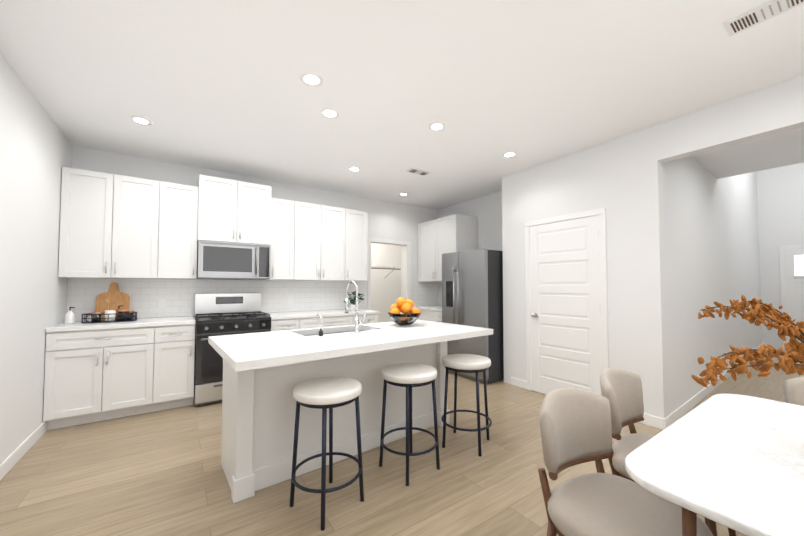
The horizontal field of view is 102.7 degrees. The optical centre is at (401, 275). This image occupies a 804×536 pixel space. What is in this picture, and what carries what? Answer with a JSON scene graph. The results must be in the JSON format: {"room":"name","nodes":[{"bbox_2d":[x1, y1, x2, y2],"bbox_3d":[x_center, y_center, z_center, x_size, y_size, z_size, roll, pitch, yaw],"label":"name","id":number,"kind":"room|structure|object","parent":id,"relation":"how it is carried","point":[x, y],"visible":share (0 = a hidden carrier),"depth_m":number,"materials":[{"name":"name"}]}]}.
{"room":"dining room and kitchen","nodes":[
{"label":"dining room and kitchen","id":0,"kind":"room"},
{"bbox_2d":[0,52,75,463],"bbox_3d":[-1.064,-0.111,-0.272,0.120,2.770,8.940,1,-2,-34],"label":"wall","id":1,"kind":"structure","parent":0,"point":[34,151],"depth_m":2.44,"materials":[{"name":"white paint"}]},
{"bbox_2d":[0,421,47,480],"bbox_3d":[-3.047,1.320,2.690,0.014,0.100,1.500,1,-2,-34],"label":"baseboard","id":2,"kind":"structure","parent":1,"relation":"attached to","point":[14,457],"depth_m":2.41,"materials":[{"name":"white wood"}]},
{"bbox_2d":[72,146,435,322],"bbox_3d":[-1.375,0.054,4.861,5.180,2.770,0.120,1,-2,-34],"label":"wall","id":3,"kind":"structure","parent":0,"point":[388,220],"depth_m":5.30,"materials":[{"name":"white paint"}]},
{"bbox_2d":[58,167,169,278],"bbox_3d":[-3.037,-0.512,3.450,0.816,1.070,0.339,1,-2,-34],"label":"upper cabinet","id":4,"kind":"object","parent":3,"relation":"attached to","point":[118,226],"depth_m":3.29,"materials":[{"name":"white wood"}]},
{"bbox_2d":[166,183,197,278],"bbox_3d":[-2.626,-0.503,3.731,0.420,1.070,0.339,1,-2,-34],"label":"upper cabinet","id":5,"kind":"object","parent":3,"relation":"attached to","point":[181,200],"depth_m":3.63,"materials":[{"name":"white wood"}]},
{"bbox_2d":[67,278,359,320],"bbox_3d":[-2.081,0.276,4.292,3.379,0.446,0.006,1,-2,-34],"label":"tile backsplash","id":6,"kind":"structure","parent":3,"relation":"attached to","point":[145,295],"depth_m":3.95,"materials":[{"name":"white tile"}]},
{"bbox_2d":[198,174,273,246],"bbox_3d":[-2.110,-0.777,4.058,0.790,0.760,0.399,1,-2,-34],"label":"upper cabinet","id":7,"kind":"object","parent":3,"relation":"attached to","point":[233,211],"depth_m":3.88,"materials":[{"name":"white wood"}]},
{"bbox_2d":[197,240,270,279],"bbox_3d":[-2.095,-0.179,4.018,0.780,0.434,0.449,1,-2,-34],"label":"microwave","id":8,"kind":"object","parent":7,"relation":"attached to","point":[223,260],"visible":1,"depth_m":3.85,"materials":[{"name":"silver metal"}]},
{"bbox_2d":[266,198,301,279],"bbox_3d":[-1.649,-0.481,4.402,0.370,1.070,0.339,1,-2,-34],"label":"upper cabinet","id":9,"kind":"object","parent":3,"relation":"attached to","point":[286,253],"depth_m":4.29,"materials":[{"name":"white wood"}]},
{"bbox_2d":[298,202,349,280],"bbox_3d":[-1.241,-0.472,4.682,0.860,1.070,0.339,1,-2,-34],"label":"upper cabinet","id":10,"kind":"object","parent":3,"relation":"attached to","point":[325,229],"depth_m":4.58,"materials":[{"name":"white wood"}]},
{"bbox_2d":[350,209,367,280],"bbox_3d":[-0.804,-0.462,4.981,0.440,1.070,0.339,1,-2,-34],"label":"upper cabinet","id":11,"kind":"object","parent":3,"relation":"attached to","point":[358,219],"depth_m":4.89,"materials":[{"name":"white wood"}]},
{"bbox_2d":[371,265,400,277],"bbox_3d":[-0.921,-0.096,6.714,1.866,0.257,0.436,1,-2,-34],"label":"shelf","id":12,"kind":"object","parent":3,"relation":"attached to","point":[386,267],"visible":0.27,"depth_m":7.00,"materials":[{"name":"white wood"}]},
{"bbox_2d":[367,238,410,309],"bbox_3d":[-0.225,0.418,5.628,0.922,2.092,0.138,1,-2,-34],"label":"door frame","id":13,"kind":"structure","parent":3,"relation":"attached to","point":[406,245],"depth_m":5.79,"materials":[{"name":"white wood"}]},
{"bbox_2d":[412,282,438,305],"bbox_3d":[0.430,0.331,6.014,0.611,0.446,0.007,1,-2,-34],"label":"tile backsplash","id":14,"kind":"structure","parent":3,"relation":"attached to","point":[423,293],"depth_m":6.02,"materials":[{"name":"white tile"}]},
{"bbox_2d":[0,348,803,535],"bbox_3d":[3.252,1.421,3.492,11.910,0.050,10.500,1,-2,-34],"label":"floor","id":15,"kind":"structure","parent":0,"point":[158,473],"depth_m":2.10,"materials":[{"name":"brown wood"}]},
{"bbox_2d":[43,325,162,429],"bbox_3d":[-2.957,0.949,3.287,0.816,0.880,0.619,1,-2,-34],"label":"base cabinet","id":16,"kind":"object","parent":15,"relation":"on","point":[95,372],"depth_m":3.02,"materials":[{"name":"white wood"}]},
{"bbox_2d":[47,317,194,328],"bbox_3d":[-2.836,0.492,3.379,1.104,0.040,0.630,1,-2,-34],"label":"countertop","id":17,"kind":"structure","parent":16,"relation":"on","point":[160,320],"depth_m":3.22,"materials":[{"name":"white stone"}]},
{"bbox_2d":[65,307,74,323],"bbox_3d":[-3.215,0.381,3.114,0.070,0.163,0.067,1,-2,-34],"label":"soap bottle","id":18,"kind":"object","parent":17,"relation":"on","point":[69,316],"visible":1,"depth_m":3.10,"materials":[{"name":"white plastic"}]},
{"bbox_2d":[81,282,136,322],"bbox_3d":[-3.014,0.267,3.336,0.430,0.404,0.312,1,-2,-34],"label":"tray","id":19,"kind":"object","parent":17,"relation":"on","point":[113,304],"visible":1,"depth_m":3.35,"materials":[{"name":"brown wood"}]},
{"bbox_2d":[163,321,195,409],"bbox_3d":[-2.552,0.958,3.566,0.408,0.880,0.619,1,-2,-34],"label":"base cabinet","id":20,"kind":"object","parent":15,"relation":"on","point":[178,340],"depth_m":3.36,"materials":[{"name":"white wood"}]},
{"bbox_2d":[194,293,270,405],"bbox_3d":[-2.034,0.809,3.853,0.752,1.195,0.731,1,-2,-34],"label":"gas range","id":21,"kind":"object","parent":15,"relation":"on","point":[217,314],"visible":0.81,"depth_m":3.59,"materials":[{"name":"silver metal"}]},
{"bbox_2d":[271,317,306,330],"bbox_3d":[-1.585,0.979,4.229,0.406,0.880,0.619,1,-2,-34],"label":"base cabinet","id":22,"kind":"object","parent":15,"relation":"on","point":[277,323],"depth_m":3.99,"materials":[{"name":"white wood"}]},
{"bbox_2d":[289,377,363,530],"bbox_3d":[-0.443,0.999,1.915,0.405,0.693,0.405,1,-2,-34],"label":"bar stool","id":23,"kind":"object","parent":15,"relation":"on","point":[325,393],"visible":1,"depth_m":1.87,"materials":[{"name":"fabric"}]},
{"bbox_2d":[307,313,358,327],"bbox_3d":[-1.162,0.988,4.519,0.860,0.880,0.619,1,-2,-34],"label":"base cabinet","id":24,"kind":"object","parent":15,"relation":"on","point":[344,318],"depth_m":4.32,"materials":[{"name":"white wood"}]},
{"bbox_2d":[261,309,378,316],"bbox_3d":[-1.128,0.529,4.550,1.506,0.040,0.630,1,-2,-34],"label":"countertop","id":25,"kind":"structure","parent":24,"relation":"on","point":[324,313],"depth_m":4.30,"materials":[{"name":"white stone"}]},
{"bbox_2d":[344,291,364,309],"bbox_3d":[-0.718,0.373,4.878,0.332,0.290,0.323,1,-2,-34],"label":"potted plant","id":26,"kind":"object","parent":25,"relation":"on","point":[352,305],"visible":0.71,"depth_m":4.84,"materials":[{"name":"white"}]},
{"bbox_2d":[221,327,457,502],"bbox_3d":[-0.443,0.932,2.692,1.827,0.875,0.663,1,-2,-34],"label":"kitchen island","id":27,"kind":"object","parent":15,"relation":"on","point":[265,374],"depth_m":2.24,"materials":[{"name":"white painted wood"},{"name":"white quartz"},{"name":"stainless steel"}]},
{"bbox_2d":[208,331,343,374],"bbox_3d":[-0.876,0.453,2.102,0.612,0.045,1.028,1,-2,-34],"label":"island countertop","id":28,"kind":"structure","parent":27,"relation":"on","point":[248,351],"depth_m":1.89,"materials":[{"name":"white stone"}]},
{"bbox_2d":[288,324,431,354],"bbox_3d":[-0.383,0.465,2.478,0.732,0.045,1.034,1,-2,-34],"label":"island countertop","id":29,"kind":"structure","parent":27,"relation":"on","point":[363,342],"depth_m":2.24,"materials":[{"name":"white stone"}]},
{"bbox_2d":[316,314,322,335],"bbox_3d":[-0.614,0.359,2.390,0.031,0.160,0.097,1,-2,-34],"label":"soap dispenser","id":30,"kind":"object","parent":29,"relation":"on","point":[320,332],"visible":1,"depth_m":2.36,"materials":[{"name":"silver"}]},
{"bbox_2d":[345,281,365,332],"bbox_3d":[-0.380,0.242,2.630,0.109,0.408,0.215,1,-2,-34],"label":"sink faucet","id":31,"kind":"object","parent":29,"relation":"on","point":[357,323],"visible":1,"depth_m":2.55,"materials":[{"name":"silver metal"}]},
{"bbox_2d":[364,319,492,342],"bbox_3d":[0.180,0.479,2.910,0.792,0.045,1.037,1,-2,-34],"label":"island countertop","id":32,"kind":"structure","parent":27,"relation":"on","point":[438,332],"depth_m":2.71,"materials":[{"name":"white stone"}]},
{"bbox_2d":[388,297,420,325],"bbox_3d":[0.023,0.328,3.009,0.314,0.261,0.314,1,-2,-34],"label":"fruit bowl","id":33,"kind":"object","parent":32,"relation":"on","point":[402,312],"visible":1,"depth_m":2.93,"materials":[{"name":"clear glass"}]},
{"bbox_2d":[359,313,378,323],"bbox_3d":[-0.717,0.998,4.825,0.460,0.880,0.619,1,-2,-34],"label":"base cabinet","id":34,"kind":"object","parent":15,"relation":"on","point":[370,317],"depth_m":4.63,"materials":[{"name":"white wood"}]},
{"bbox_2d":[379,363,439,485],"bbox_3d":[0.052,1.011,2.291,0.405,0.693,0.405,1,-2,-34],"label":"bar stool","id":35,"kind":"object","parent":15,"relation":"on","point":[408,376],"visible":1,"depth_m":2.25,"materials":[{"name":"fabric"}]},
{"bbox_2d":[412,305,441,321],"bbox_3d":[0.710,1.002,5.569,0.652,0.920,1.007,1,-2,-34],"label":"base cabinet","id":36,"kind":"object","parent":15,"relation":"on","point":[432,313],"visible":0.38,"depth_m":5.45,"materials":[{"name":"white wood"}]},
{"bbox_2d":[441,354,491,456],"bbox_3d":[0.527,1.023,2.641,0.416,0.693,0.416,1,-2,-34],"label":"bar stool","id":37,"kind":"object","parent":15,"relation":"on","point":[470,363],"visible":1,"depth_m":2.57,"materials":[{"name":"fabric"}]},
{"bbox_2d":[442,249,503,383],"bbox_3d":[1.146,0.545,4.741,0.861,1.780,0.845,1,-2,-34],"label":"refrigerator","id":38,"kind":"object","parent":15,"relation":"on","point":[472,287],"visible":0.62,"depth_m":4.36,"materials":[{"name":"grey metal"}]},
{"bbox_2d":[538,387,712,535],"bbox_3d":[0.804,0.908,1.197,0.480,0.832,0.513,1,-2,-34],"label":"dining chair","id":39,"kind":"object","parent":15,"relation":"on","point":[575,426],"visible":0.94,"depth_m":1.25,"materials":[{"name":"fabric"}]},
{"bbox_2d":[600,368,735,535],"bbox_3d":[1.274,0.920,1.573,0.474,0.832,0.504,1,-2,-34],"label":"dining chair","id":40,"kind":"object","parent":15,"relation":"on","point":[621,391],"visible":0.38,"depth_m":1.71,"materials":[{"name":"fabric"}]},
{"bbox_2d":[625,394,803,535],"bbox_3d":[1.663,0.918,0.458,1.220,0.760,1.970,1,-2,-34],"label":"dining table","id":41,"kind":"object","parent":15,"relation":"on","point":[735,462],"visible":1,"depth_m":0.94,"materials":[{"name":"white stone"}]},
{"bbox_2d":[691,295,803,387],"bbox_3d":[1.363,0.305,0.927,0.981,0.494,0.718,1,-2,-34],"label":"dried branches","id":42,"kind":"object","parent":41,"relation":"on","point":[793,354],"visible":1,"depth_m":0.95,"materials":[{"name":"plant"}]},
{"bbox_2d":[783,376,803,405],"bbox_3d":[2.043,0.916,1.452,0.501,0.832,0.470,1,-2,-34],"label":"dining chair","id":43,"kind":"object","parent":15,"relation":"on","point":[793,390],"visible":0.06,"depth_m":1.68,"materials":[{"name":"fabric"}]},
{"bbox_2d":[0,0,803,209],"bbox_3d":[3.114,-2.680,3.529,11.576,2.610,10.500,1,-2,-34],"label":"ceiling","id":44,"kind":"structure","parent":0,"point":[218,85],"depth_m":2.31,"materials":[{"name":"white paint"}]},
{"bbox_2d":[129,116,152,124],"bbox_3d":[-2.341,-1.393,2.885,0.163,0.003,0.163,2,-3,-43],"label":"recessed light","id":45,"kind":"object","parent":44,"relation":"in","point":[137,119],"depth_m":2.88,"materials":[{"name":"white"}]},
{"bbox_2d":[300,72,322,86],"bbox_3d":[-0.649,-1.411,2.312,0.163,0.003,0.163,2,-3,-43],"label":"recessed light","id":46,"kind":"object","parent":44,"relation":"in","point":[312,79],"depth_m":2.31,"materials":[{"name":"white plastic"}]},
{"bbox_2d":[320,108,338,118],"bbox_3d":[-0.622,-1.397,2.767,0.163,0.003,0.163,2,-3,-43],"label":"recessed light","id":47,"kind":"object","parent":44,"relation":"in","point":[331,113],"depth_m":2.76,"materials":[{"name":"white plastic"}]},
{"bbox_2d":[348,167,360,171],"bbox_3d":[-0.601,-1.355,4.078,0.163,0.003,0.163,-1,-2,17],"label":"recessed light","id":48,"kind":"object","parent":44,"relation":"in","point":[354,169],"depth_m":4.08,"materials":[{"name":"white plastic"}]},
{"bbox_2d":[406,167,430,175],"bbox_3d":[0.214,-1.348,4.164,0.300,0.011,0.150,1,-2,-34],"label":"ceiling vent","id":49,"kind":"object","parent":44,"relation":"in","point":[412,170],"depth_m":4.14,"materials":[{"name":"white metal"}]},
{"bbox_2d":[428,122,445,130],"bbox_3d":[0.326,-1.389,2.993,0.163,0.003,0.163,2,-2,-40],"label":"recessed light","id":50,"kind":"object","parent":44,"relation":"in","point":[436,126],"depth_m":2.99,"materials":[{"name":"white plastic"}]},
{"bbox_2d":[502,151,516,157],"bbox_3d":[1.214,-1.369,3.626,0.163,0.003,0.163,2,-2,-40],"label":"recessed light","id":51,"kind":"object","parent":44,"relation":"in","point":[511,153],"depth_m":3.62,"materials":[{"name":"white plastic"}]},
{"bbox_2d":[723,0,803,36],"bbox_3d":[1.980,-1.427,1.716,0.160,0.011,0.360,1,-2,-34],"label":"ceiling vent","id":52,"kind":"object","parent":44,"relation":"in","point":[770,9],"depth_m":1.75,"materials":[{"name":"white metal"}]},
{"bbox_2d":[436,192,499,305],"bbox_3d":[1.328,0.071,5.394,0.120,2.770,2.000,1,-2,-34],"label":"wall","id":53,"kind":"structure","parent":0,"point":[486,209],"depth_m":5.28,"materials":[{"name":"white paint"}]},
{"bbox_2d":[439,282,441,304],"bbox_3d":[0.980,0.324,5.780,0.006,0.446,1.015,1,-2,-34],"label":"tile backsplash","id":54,"kind":"structure","parent":53,"relation":"attached to","point":[440,283],"depth_m":6.13,"materials":[{"name":"white tile"}]},
{"bbox_2d":[418,214,476,281],"bbox_3d":[0.763,-0.441,5.652,0.522,1.070,1.007,1,-2,-34],"label":"upper cabinet","id":55,"kind":"object","parent":53,"relation":"attached to","point":[438,238],"visible":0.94,"depth_m":5.43,"materials":[{"name":"white wood"}]},
{"bbox_2d":[500,75,803,418],"bbox_3d":[3.369,-1.317,1.579,0.120,5.300,6.910,1,-2,-34],"label":"wall","id":56,"kind":"structure","parent":0,"point":[688,236],"depth_m":3.41,"materials":[{"name":"white paint"}]},
{"bbox_2d":[511,208,608,390],"bbox_3d":[1.809,0.355,3.676,0.018,2.092,1.360,1,-2,-34],"label":"door frame","id":57,"kind":"structure","parent":56,"relation":"attached to","point":[524,384],"depth_m":3.47,"materials":[{"name":"white wood"}]},
{"bbox_2d":[529,215,601,395],"bbox_3d":[1.796,0.385,3.633,0.088,2.020,0.816,1,-2,-34],"label":"door","id":58,"kind":"structure","parent":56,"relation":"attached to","point":[565,305],"depth_m":3.62,"materials":[{"name":"white wood"}]},
{"bbox_2d":[638,344,761,429],"bbox_3d":[4.918,1.387,4.790,6.433,0.100,0.269,1,-2,-34],"label":"baseboard","id":59,"kind":"structure","parent":56,"relation":"attached to","point":[657,422],"depth_m":3.16,"materials":[{"name":"white wood"}]},
{"bbox_2d":[779,245,803,349],"bbox_3d":[7.970,0.428,6.077,0.072,2.100,1.050,1,-2,-34],"label":"door","id":60,"kind":"structure","parent":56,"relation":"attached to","point":[791,257],"depth_m":6.38,"materials":[{"name":"white wood"}]}
]}

